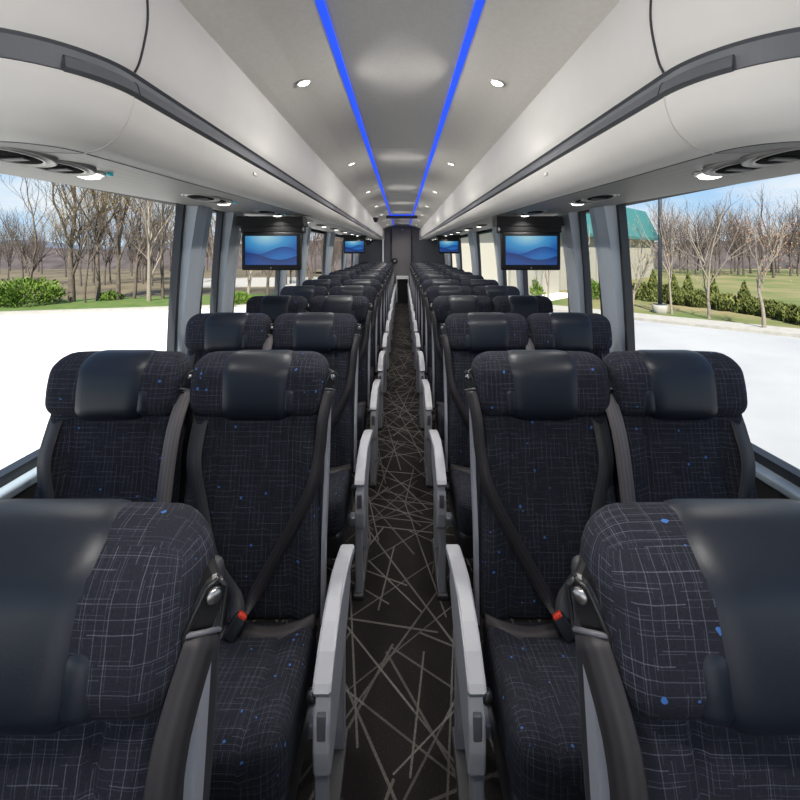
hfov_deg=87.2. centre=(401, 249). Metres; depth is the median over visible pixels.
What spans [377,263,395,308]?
seat
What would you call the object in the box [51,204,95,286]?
tree
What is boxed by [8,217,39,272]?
tree
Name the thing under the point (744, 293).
evergreen shrub
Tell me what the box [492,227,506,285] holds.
trim
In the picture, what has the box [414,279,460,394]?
seat
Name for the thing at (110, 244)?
tree
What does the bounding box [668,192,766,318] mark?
young tree
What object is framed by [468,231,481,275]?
trim
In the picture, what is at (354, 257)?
trim
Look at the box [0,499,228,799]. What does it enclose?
seat
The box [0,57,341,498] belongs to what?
wall
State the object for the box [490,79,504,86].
recessed light
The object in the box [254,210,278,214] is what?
air vent
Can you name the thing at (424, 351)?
cushion
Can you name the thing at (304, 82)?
recessed light
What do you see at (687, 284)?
evergreen shrub
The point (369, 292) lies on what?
seat
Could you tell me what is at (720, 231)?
tree
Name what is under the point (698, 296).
evergreen shrub
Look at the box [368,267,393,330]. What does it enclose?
seat
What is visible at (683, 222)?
tree
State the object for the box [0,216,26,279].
tree
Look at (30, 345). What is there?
parking lot
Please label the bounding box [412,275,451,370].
seat
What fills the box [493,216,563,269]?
monitor
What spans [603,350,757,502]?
seat
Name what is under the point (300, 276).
trim
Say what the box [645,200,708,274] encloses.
tree
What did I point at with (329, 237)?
trim
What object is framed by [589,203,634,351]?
window pillar
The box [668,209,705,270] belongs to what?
tree
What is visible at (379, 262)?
seat
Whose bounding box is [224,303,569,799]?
floor
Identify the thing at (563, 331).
seat
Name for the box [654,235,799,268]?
hill
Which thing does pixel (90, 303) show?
grass
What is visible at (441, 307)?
seat
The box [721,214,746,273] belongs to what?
tree
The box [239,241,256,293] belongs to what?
bare tree
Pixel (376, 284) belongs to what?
seat
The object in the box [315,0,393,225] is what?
light strip
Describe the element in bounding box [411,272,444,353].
seat
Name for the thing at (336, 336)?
seat
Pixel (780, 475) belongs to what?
trim
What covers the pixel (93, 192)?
bare tree
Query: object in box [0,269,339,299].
field
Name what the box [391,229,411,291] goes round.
door
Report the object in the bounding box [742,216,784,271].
tree
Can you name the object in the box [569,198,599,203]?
reading lamp
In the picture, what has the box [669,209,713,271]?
tree
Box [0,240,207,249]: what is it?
hill
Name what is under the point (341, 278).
seat
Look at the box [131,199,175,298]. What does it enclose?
bare tree
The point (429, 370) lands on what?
cushion
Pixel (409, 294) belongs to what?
seat
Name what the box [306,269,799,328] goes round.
lawn
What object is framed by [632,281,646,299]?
evergreen shrub
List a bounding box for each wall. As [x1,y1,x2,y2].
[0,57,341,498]
[359,225,444,263]
[461,57,797,499]
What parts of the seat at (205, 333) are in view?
backrest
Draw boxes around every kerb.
[0,304,245,315]
[553,308,799,337]
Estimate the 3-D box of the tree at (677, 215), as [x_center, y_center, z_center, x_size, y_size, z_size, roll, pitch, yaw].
[36.809,-1.650,55.673,5.857,9.275,5.124,0,0,-16]
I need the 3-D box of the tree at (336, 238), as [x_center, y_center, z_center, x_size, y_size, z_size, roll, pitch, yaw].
[-5.450,-0.258,32.400,3.557,6.438,4.065,0,0,13]
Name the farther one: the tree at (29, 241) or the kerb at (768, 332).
the tree at (29, 241)
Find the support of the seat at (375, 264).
on the floor
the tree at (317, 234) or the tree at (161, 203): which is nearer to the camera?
the tree at (317, 234)
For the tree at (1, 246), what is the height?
7.301 m
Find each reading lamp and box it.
[77,171,113,179]
[202,198,231,203]
[265,212,284,215]
[517,212,536,215]
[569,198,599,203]
[692,171,732,179]
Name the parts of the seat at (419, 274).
post, backrest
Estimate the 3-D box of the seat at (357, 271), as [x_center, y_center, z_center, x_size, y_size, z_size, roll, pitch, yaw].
[-0.899,0.917,7.103,0.472,1.166,0.595,0,0,0]
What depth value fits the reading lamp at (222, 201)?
1.89 m
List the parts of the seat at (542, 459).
leg, floor rail, armrest, post, leg, button plate, recline knob, seat, backrest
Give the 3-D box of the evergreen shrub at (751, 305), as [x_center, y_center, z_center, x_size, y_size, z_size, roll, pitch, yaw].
[15.294,2.440,18.204,0.973,0.941,1.028,0,0,0]
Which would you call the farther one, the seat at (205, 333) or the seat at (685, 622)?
the seat at (205, 333)
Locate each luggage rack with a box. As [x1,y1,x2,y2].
[0,0,383,239]
[419,0,799,239]
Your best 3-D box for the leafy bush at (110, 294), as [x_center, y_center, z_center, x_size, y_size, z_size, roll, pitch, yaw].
[-16.289,2.512,23.451,1.300,0.715,1.281,0,0,0]
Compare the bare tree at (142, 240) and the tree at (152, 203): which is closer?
the bare tree at (142, 240)
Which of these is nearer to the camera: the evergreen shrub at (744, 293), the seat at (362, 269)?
the seat at (362, 269)
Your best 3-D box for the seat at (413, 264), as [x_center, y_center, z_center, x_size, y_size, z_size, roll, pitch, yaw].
[0.403,0.917,9.653,0.530,1.166,0.595,0,0,0]
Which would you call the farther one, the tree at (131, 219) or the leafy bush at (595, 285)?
the tree at (131, 219)
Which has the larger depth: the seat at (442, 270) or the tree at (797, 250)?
the tree at (797, 250)
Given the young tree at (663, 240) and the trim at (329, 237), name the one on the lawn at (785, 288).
the young tree at (663, 240)
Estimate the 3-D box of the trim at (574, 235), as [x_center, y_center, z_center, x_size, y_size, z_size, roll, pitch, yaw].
[1.212,0.230,3.021,0.174,1.140,0.362,0,0,0]
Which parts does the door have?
frame, frame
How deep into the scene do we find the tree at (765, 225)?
53.55 m
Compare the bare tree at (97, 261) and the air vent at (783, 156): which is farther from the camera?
the bare tree at (97, 261)
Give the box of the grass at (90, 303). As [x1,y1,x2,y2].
[0,293,273,310]
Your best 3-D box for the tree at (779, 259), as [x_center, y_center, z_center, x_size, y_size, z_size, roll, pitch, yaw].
[43.809,-0.863,48.972,5.680,7.676,4.239,0,0,-32]
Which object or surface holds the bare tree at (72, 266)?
on the grass at (90, 303)
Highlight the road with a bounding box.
[203,277,317,287]
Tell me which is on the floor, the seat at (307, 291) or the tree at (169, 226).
the seat at (307, 291)
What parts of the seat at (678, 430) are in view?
backrest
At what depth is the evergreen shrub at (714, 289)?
20.15 m
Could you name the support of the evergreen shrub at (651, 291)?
on the lawn at (785, 288)
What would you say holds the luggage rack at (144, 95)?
attached to the ceiling
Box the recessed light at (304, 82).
[296,79,310,86]
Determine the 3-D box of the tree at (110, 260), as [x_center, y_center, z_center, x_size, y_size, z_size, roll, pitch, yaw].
[-24.056,-0.058,34.894,2.941,6.048,3.120,0,0,44]
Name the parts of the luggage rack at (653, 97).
corner plate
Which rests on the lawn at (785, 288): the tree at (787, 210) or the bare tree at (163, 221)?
the tree at (787, 210)
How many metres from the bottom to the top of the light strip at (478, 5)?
0.014 m
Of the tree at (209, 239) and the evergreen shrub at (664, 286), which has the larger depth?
the tree at (209, 239)
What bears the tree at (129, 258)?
on the field
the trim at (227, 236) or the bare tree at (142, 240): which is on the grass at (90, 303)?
the bare tree at (142, 240)
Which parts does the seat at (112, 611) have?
backrest, post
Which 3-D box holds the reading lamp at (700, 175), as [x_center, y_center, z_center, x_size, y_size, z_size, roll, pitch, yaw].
[0.838,-0.201,1.130,0.102,0.021,0.060,0,0,0]
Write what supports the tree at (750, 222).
on the lawn at (785, 288)
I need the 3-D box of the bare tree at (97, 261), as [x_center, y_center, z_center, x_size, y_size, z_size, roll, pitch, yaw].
[-17.514,-2.827,22.670,5.862,11.470,7.529,0,0,10]
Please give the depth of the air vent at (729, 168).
1.03 m
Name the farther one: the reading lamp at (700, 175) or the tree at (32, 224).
the tree at (32, 224)
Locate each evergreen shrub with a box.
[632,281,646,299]
[642,268,657,301]
[662,270,678,303]
[662,284,666,297]
[668,286,690,305]
[678,272,695,305]
[685,288,706,307]
[702,275,720,308]
[713,292,735,310]
[730,280,750,313]
[741,296,764,315]
[758,299,783,318]
[775,302,799,322]
[790,307,799,325]
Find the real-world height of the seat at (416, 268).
1.166 m
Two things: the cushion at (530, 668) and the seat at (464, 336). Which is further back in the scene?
the seat at (464, 336)
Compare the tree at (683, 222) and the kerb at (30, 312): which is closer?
the kerb at (30, 312)
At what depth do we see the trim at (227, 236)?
2.89 m
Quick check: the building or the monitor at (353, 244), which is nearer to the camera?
the monitor at (353, 244)
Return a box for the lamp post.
[652,199,667,313]
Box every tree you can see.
[0,175,86,277]
[0,210,45,278]
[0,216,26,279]
[0,218,8,260]
[1,212,28,270]
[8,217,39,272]
[16,220,51,278]
[22,219,56,273]
[23,181,149,302]
[23,224,49,271]
[30,179,135,301]
[39,204,70,276]
[45,185,139,300]
[50,187,170,299]
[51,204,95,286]
[80,201,122,282]
[82,235,93,271]
[92,200,137,284]
[92,220,131,283]
[111,196,174,298]
[111,198,175,300]
[114,199,159,282]
[121,225,156,283]
[121,226,134,271]
[122,225,138,275]
[123,219,142,279]
[128,203,173,270]
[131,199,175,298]
[136,230,154,279]
[138,206,170,285]
[153,203,174,251]
[159,226,173,270]
[172,213,215,262]
[206,220,214,270]
[207,224,214,254]
[211,214,272,294]
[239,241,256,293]
[306,261,311,279]
[309,232,323,273]
[309,233,322,278]
[309,235,341,264]
[313,236,322,271]
[317,234,342,271]
[319,239,341,271]
[334,238,342,268]
[540,270,557,297]
[562,224,590,260]
[629,218,688,307]
[630,203,696,313]
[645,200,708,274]
[648,198,688,257]
[657,199,687,261]
[657,213,680,255]
[663,215,692,265]
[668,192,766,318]
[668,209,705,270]
[668,219,696,273]
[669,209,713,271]
[676,197,714,273]
[678,222,701,272]
[681,206,715,270]
[694,197,725,271]
[697,200,736,273]
[699,188,745,275]
[701,204,735,276]
[715,212,757,259]
[717,208,754,274]
[720,199,751,270]
[720,203,758,274]
[721,187,799,327]
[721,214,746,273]
[722,214,769,273]
[729,203,764,273]
[731,179,797,277]
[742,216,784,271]
[742,223,767,273]
[751,225,766,271]
[758,215,795,272]
[760,215,793,273]
[762,227,791,271]
[771,191,799,275]
[774,200,799,272]
[775,211,799,273]
[777,210,799,270]
[784,228,799,275]
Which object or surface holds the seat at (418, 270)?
on the floor
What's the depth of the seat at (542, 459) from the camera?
1.24 m
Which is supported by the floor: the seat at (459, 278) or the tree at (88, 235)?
the seat at (459, 278)
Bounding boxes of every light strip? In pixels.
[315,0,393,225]
[409,0,484,225]
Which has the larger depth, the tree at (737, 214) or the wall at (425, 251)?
the tree at (737, 214)
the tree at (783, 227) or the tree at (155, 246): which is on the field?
the tree at (155, 246)
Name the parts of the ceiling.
panel, panel, panel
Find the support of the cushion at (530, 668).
on the seat at (542, 459)
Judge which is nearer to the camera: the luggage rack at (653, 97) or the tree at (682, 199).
the luggage rack at (653, 97)
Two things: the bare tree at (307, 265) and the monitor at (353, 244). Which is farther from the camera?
the bare tree at (307, 265)
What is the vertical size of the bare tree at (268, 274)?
10.452 m
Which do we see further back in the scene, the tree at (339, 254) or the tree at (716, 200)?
the tree at (716, 200)
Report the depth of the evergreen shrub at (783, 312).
16.36 m
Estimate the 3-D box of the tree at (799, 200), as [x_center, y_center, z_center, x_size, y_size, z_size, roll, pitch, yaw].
[47.009,-1.546,50.304,4.690,9.091,4.420,0,0,31]
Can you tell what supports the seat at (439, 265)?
on the floor
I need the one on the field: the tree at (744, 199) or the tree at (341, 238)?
the tree at (341, 238)
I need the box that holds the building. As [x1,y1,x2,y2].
[452,207,657,295]
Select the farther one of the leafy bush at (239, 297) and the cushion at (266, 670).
the leafy bush at (239, 297)
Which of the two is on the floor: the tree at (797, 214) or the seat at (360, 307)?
the seat at (360, 307)
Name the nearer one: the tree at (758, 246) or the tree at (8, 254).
the tree at (8, 254)
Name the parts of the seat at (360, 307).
seat, backrest, post, leg, floor rail, armrest, leg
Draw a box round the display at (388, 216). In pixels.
[386,215,416,218]
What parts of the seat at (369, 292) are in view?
backrest, post, leg, floor rail, armrest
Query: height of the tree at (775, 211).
9.837 m
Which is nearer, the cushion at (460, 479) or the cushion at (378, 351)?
the cushion at (460, 479)
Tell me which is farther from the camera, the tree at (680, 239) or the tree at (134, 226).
the tree at (134, 226)
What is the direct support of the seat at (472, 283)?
on the floor
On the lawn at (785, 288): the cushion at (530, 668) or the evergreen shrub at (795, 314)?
the evergreen shrub at (795, 314)
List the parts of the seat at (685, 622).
post, backrest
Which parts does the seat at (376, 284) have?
backrest, post, leg, armrest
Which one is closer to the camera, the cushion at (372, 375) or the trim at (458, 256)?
the cushion at (372, 375)
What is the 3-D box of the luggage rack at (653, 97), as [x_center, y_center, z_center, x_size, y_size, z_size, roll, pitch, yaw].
[0.872,-0.405,6.346,0.755,0.407,11.387,0,0,0]
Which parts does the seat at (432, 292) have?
armrest, floor rail, leg, post, backrest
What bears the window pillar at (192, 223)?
attached to the wall at (29, 493)
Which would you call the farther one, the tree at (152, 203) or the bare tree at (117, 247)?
the tree at (152, 203)
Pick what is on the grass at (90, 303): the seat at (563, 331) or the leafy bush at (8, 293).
the leafy bush at (8, 293)
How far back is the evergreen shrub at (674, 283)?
22.06 m
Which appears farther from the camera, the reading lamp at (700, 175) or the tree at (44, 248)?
the tree at (44, 248)
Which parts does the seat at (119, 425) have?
backrest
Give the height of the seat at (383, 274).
1.166 m
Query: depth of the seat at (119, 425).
1.30 m
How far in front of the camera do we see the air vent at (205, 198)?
1.75 m
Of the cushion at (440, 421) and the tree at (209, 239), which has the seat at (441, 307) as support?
the cushion at (440, 421)
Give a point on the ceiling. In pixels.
(400, 57)
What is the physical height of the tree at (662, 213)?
8.294 m
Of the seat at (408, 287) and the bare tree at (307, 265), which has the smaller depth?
the seat at (408, 287)
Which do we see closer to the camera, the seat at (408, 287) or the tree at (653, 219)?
the seat at (408, 287)
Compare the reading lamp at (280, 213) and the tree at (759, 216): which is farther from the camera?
the tree at (759, 216)
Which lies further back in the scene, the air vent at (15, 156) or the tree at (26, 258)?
the tree at (26, 258)
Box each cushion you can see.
[209,619,315,799]
[327,469,351,535]
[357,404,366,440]
[370,369,374,391]
[377,347,379,362]
[423,347,425,363]
[428,369,434,391]
[436,405,444,440]
[450,469,472,535]
[483,619,585,799]
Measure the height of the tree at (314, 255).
8.667 m
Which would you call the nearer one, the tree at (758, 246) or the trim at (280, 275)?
the trim at (280, 275)
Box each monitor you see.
[237,216,307,269]
[342,235,366,253]
[436,235,460,253]
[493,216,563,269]
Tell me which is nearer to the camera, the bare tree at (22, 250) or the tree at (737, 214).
the bare tree at (22, 250)
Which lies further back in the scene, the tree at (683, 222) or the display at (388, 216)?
the tree at (683, 222)
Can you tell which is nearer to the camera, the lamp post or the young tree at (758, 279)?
the young tree at (758, 279)
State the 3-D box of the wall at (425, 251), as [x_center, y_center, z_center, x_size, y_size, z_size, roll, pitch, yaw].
[-0.006,0.340,12.075,2.660,2.320,0.110,0,0,0]
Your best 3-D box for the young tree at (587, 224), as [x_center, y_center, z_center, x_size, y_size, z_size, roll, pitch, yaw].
[9.442,0.586,22.562,1.718,4.639,1.927,0,0,10]
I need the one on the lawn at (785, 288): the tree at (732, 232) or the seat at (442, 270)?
the tree at (732, 232)
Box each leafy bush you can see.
[0,276,66,307]
[0,288,20,304]
[99,290,124,300]
[234,291,251,305]
[530,278,545,295]
[591,278,599,298]
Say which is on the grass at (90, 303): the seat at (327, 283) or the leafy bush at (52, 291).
the leafy bush at (52, 291)
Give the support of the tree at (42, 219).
on the field
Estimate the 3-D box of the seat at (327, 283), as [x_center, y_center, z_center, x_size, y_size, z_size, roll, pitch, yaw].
[-0.899,0.917,4.553,0.472,1.166,0.595,0,0,0]
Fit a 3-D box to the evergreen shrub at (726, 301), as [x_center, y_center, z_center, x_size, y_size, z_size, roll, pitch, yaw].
[14.961,2.416,19.356,1.087,0.968,1.046,0,0,0]
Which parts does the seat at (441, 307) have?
leg, armrest, floor rail, button plate, leg, post, backrest, seat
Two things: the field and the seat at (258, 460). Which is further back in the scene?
the field
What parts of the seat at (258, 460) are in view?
backrest, seat, recline knob, button plate, leg, post, armrest, floor rail, leg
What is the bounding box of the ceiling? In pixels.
[179,0,619,228]
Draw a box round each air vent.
[0,146,58,167]
[30,160,96,175]
[181,194,220,201]
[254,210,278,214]
[523,210,547,214]
[580,194,619,201]
[702,160,768,175]
[740,146,799,167]
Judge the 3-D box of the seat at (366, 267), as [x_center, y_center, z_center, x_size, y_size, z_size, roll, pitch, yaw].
[-0.899,0.917,8.803,0.472,1.166,0.595,0,0,0]
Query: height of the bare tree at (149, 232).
9.563 m
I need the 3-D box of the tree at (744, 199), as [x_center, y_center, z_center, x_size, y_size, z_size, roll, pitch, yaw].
[43.798,-1.877,55.130,4.572,9.746,4.323,0,0,-3]
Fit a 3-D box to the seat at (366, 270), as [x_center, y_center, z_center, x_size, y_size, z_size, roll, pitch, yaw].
[-0.415,0.917,7.103,0.530,1.166,0.595,0,0,0]
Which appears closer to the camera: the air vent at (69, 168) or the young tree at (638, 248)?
the air vent at (69, 168)
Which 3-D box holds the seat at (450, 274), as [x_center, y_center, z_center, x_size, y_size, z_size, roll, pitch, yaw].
[0.863,0.917,6.253,0.472,1.166,0.595,0,0,0]
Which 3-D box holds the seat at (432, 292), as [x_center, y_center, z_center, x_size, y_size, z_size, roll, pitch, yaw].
[0.403,0.917,3.703,0.530,1.166,0.595,0,0,0]
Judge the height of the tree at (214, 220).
8.486 m
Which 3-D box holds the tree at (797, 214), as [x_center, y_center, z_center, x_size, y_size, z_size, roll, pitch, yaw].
[41.756,-1.766,44.940,4.923,9.542,4.639,0,0,-24]
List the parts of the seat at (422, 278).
armrest, post, backrest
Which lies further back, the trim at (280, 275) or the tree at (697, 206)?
the tree at (697, 206)
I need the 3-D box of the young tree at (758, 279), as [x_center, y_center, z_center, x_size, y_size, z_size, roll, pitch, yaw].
[12.931,0.258,14.719,3.084,5.287,3.053,0,0,-41]
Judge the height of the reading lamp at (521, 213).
0.031 m
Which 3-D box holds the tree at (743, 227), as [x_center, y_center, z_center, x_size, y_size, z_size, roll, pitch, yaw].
[38.464,-1.606,47.876,5.800,9.186,5.075,0,0,-39]
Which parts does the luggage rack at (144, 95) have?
corner plate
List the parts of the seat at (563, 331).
backrest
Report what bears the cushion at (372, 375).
on the seat at (369, 292)
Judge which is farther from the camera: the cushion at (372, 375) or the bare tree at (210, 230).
the bare tree at (210, 230)
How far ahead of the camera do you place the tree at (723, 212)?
50.60 m
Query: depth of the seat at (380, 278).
5.52 m
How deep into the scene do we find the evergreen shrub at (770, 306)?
17.24 m
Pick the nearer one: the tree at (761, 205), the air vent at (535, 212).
the air vent at (535, 212)
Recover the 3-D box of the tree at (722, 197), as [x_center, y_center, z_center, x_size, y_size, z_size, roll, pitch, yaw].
[40.320,-1.960,54.608,4.399,9.916,4.651,0,0,40]
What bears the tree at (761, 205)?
on the lawn at (785, 288)
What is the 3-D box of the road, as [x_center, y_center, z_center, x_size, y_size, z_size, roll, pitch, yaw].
[-11.288,2.855,37.176,16.770,0.190,10.823,0,0,-10]
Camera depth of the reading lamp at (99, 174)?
1.13 m
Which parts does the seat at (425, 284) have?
armrest, leg, post, backrest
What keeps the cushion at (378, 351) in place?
on the seat at (376, 284)
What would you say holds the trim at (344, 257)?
attached to the wall at (29, 493)
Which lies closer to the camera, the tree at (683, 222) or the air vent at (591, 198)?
the air vent at (591, 198)
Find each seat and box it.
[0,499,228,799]
[34,350,193,502]
[183,350,354,799]
[185,312,273,369]
[246,295,309,349]
[272,312,372,599]
[280,285,328,302]
[302,279,342,291]
[309,295,380,487]
[317,275,350,283]
[329,272,356,278]
[329,285,385,429]
[337,269,361,274]
[342,279,388,394]
[344,267,365,271]
[350,265,368,268]
[351,275,390,370]
[358,272,391,353]
[363,269,392,340]
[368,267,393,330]
[371,265,394,322]
[374,264,395,316]
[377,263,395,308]
[379,262,396,305]
[407,263,426,310]
[408,264,429,316]
[408,265,431,322]
[409,267,435,330]
[410,269,439,340]
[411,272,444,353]
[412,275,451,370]
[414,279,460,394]
[417,285,472,429]
[421,295,492,487]
[429,312,528,599]
[433,265,451,267]
[436,267,457,270]
[440,269,464,272]
[445,272,472,277]
[445,350,615,799]
[452,275,483,281]
[460,279,498,288]
[473,285,519,299]
[492,295,552,318]
[525,312,611,360]
[565,499,799,799]
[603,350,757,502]
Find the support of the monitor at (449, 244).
attached to the luggage rack at (653, 97)
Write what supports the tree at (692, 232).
on the lawn at (785, 288)
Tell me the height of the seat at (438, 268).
1.166 m
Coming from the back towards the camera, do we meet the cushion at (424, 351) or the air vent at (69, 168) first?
the cushion at (424, 351)
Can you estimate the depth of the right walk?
16.10 m
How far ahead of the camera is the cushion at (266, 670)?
0.97 m
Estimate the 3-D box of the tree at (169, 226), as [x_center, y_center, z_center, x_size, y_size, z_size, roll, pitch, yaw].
[-29.564,-1.256,54.057,4.682,8.479,6.274,0,0,-35]
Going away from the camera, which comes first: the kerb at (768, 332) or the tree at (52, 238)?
the kerb at (768, 332)
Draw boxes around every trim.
[0,448,39,499]
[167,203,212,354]
[210,210,244,312]
[274,270,286,294]
[296,227,310,285]
[322,231,335,274]
[341,240,347,268]
[351,254,358,265]
[382,239,383,261]
[444,254,452,266]
[456,235,462,269]
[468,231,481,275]
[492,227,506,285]
[516,270,528,294]
[558,210,592,312]
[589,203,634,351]
[751,443,799,500]
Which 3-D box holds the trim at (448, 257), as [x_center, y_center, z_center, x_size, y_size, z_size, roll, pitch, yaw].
[1.212,0.230,11.411,0.174,1.140,1.422,0,0,0]
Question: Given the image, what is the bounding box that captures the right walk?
[553,305,799,333]
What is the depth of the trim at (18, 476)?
1.39 m
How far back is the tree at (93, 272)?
35.66 m
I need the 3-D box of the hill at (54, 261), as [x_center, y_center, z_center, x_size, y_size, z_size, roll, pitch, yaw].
[-62.506,0.235,69.000,135.000,5.330,14.000,0,0,0]
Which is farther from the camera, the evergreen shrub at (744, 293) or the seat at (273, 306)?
the evergreen shrub at (744, 293)
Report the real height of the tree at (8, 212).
9.037 m
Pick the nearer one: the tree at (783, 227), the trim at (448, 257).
the trim at (448, 257)
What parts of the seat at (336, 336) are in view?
backrest, seat, post, leg, button plate, floor rail, armrest, leg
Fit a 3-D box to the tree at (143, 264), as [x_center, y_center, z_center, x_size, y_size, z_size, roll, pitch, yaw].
[-21.344,-0.093,34.509,2.708,6.106,2.864,0,0,29]
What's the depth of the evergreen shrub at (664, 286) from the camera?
22.69 m
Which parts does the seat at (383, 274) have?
backrest, post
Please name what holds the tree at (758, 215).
on the lawn at (785, 288)
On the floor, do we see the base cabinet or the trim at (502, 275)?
the base cabinet
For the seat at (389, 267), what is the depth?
8.92 m
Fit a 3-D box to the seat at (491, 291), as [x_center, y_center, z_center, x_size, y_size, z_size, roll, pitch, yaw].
[0.863,0.917,3.703,0.472,1.166,0.595,0,0,0]
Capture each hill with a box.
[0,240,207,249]
[0,240,350,268]
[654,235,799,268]
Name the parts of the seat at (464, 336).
leg, armrest, floor rail, button plate, leg, post, seat, backrest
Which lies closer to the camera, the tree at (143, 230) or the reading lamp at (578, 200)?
the reading lamp at (578, 200)
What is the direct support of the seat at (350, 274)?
on the floor
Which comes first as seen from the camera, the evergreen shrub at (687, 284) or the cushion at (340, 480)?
the cushion at (340, 480)
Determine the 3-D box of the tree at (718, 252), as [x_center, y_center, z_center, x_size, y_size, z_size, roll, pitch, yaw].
[34.788,-1.917,45.816,4.611,9.829,4.360,0,0,-16]
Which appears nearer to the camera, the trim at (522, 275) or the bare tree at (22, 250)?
the trim at (522, 275)
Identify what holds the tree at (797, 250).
on the lawn at (785, 288)
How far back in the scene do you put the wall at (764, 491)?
1.47 m
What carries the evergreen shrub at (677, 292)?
on the lawn at (785, 288)
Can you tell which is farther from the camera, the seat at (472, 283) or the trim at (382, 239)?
the trim at (382, 239)
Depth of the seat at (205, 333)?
2.16 m
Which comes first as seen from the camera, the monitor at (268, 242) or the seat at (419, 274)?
the monitor at (268, 242)
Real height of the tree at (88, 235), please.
6.620 m
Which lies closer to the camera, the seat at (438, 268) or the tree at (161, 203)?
the seat at (438, 268)
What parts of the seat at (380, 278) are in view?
backrest, post, armrest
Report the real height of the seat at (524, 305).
1.166 m
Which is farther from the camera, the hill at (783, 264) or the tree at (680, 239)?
the hill at (783, 264)
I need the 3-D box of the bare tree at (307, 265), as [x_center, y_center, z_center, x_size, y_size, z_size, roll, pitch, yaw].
[-6.452,-3.004,26.853,6.277,11.839,8.176,0,0,37]
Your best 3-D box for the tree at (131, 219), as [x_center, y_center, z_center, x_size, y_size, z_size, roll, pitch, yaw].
[-24.422,-0.270,38.369,3.572,6.468,4.786,0,0,9]
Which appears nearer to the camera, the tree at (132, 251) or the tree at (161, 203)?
the tree at (132, 251)
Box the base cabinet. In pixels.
[396,276,408,303]
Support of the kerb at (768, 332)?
on the parking lot
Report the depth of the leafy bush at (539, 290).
26.01 m

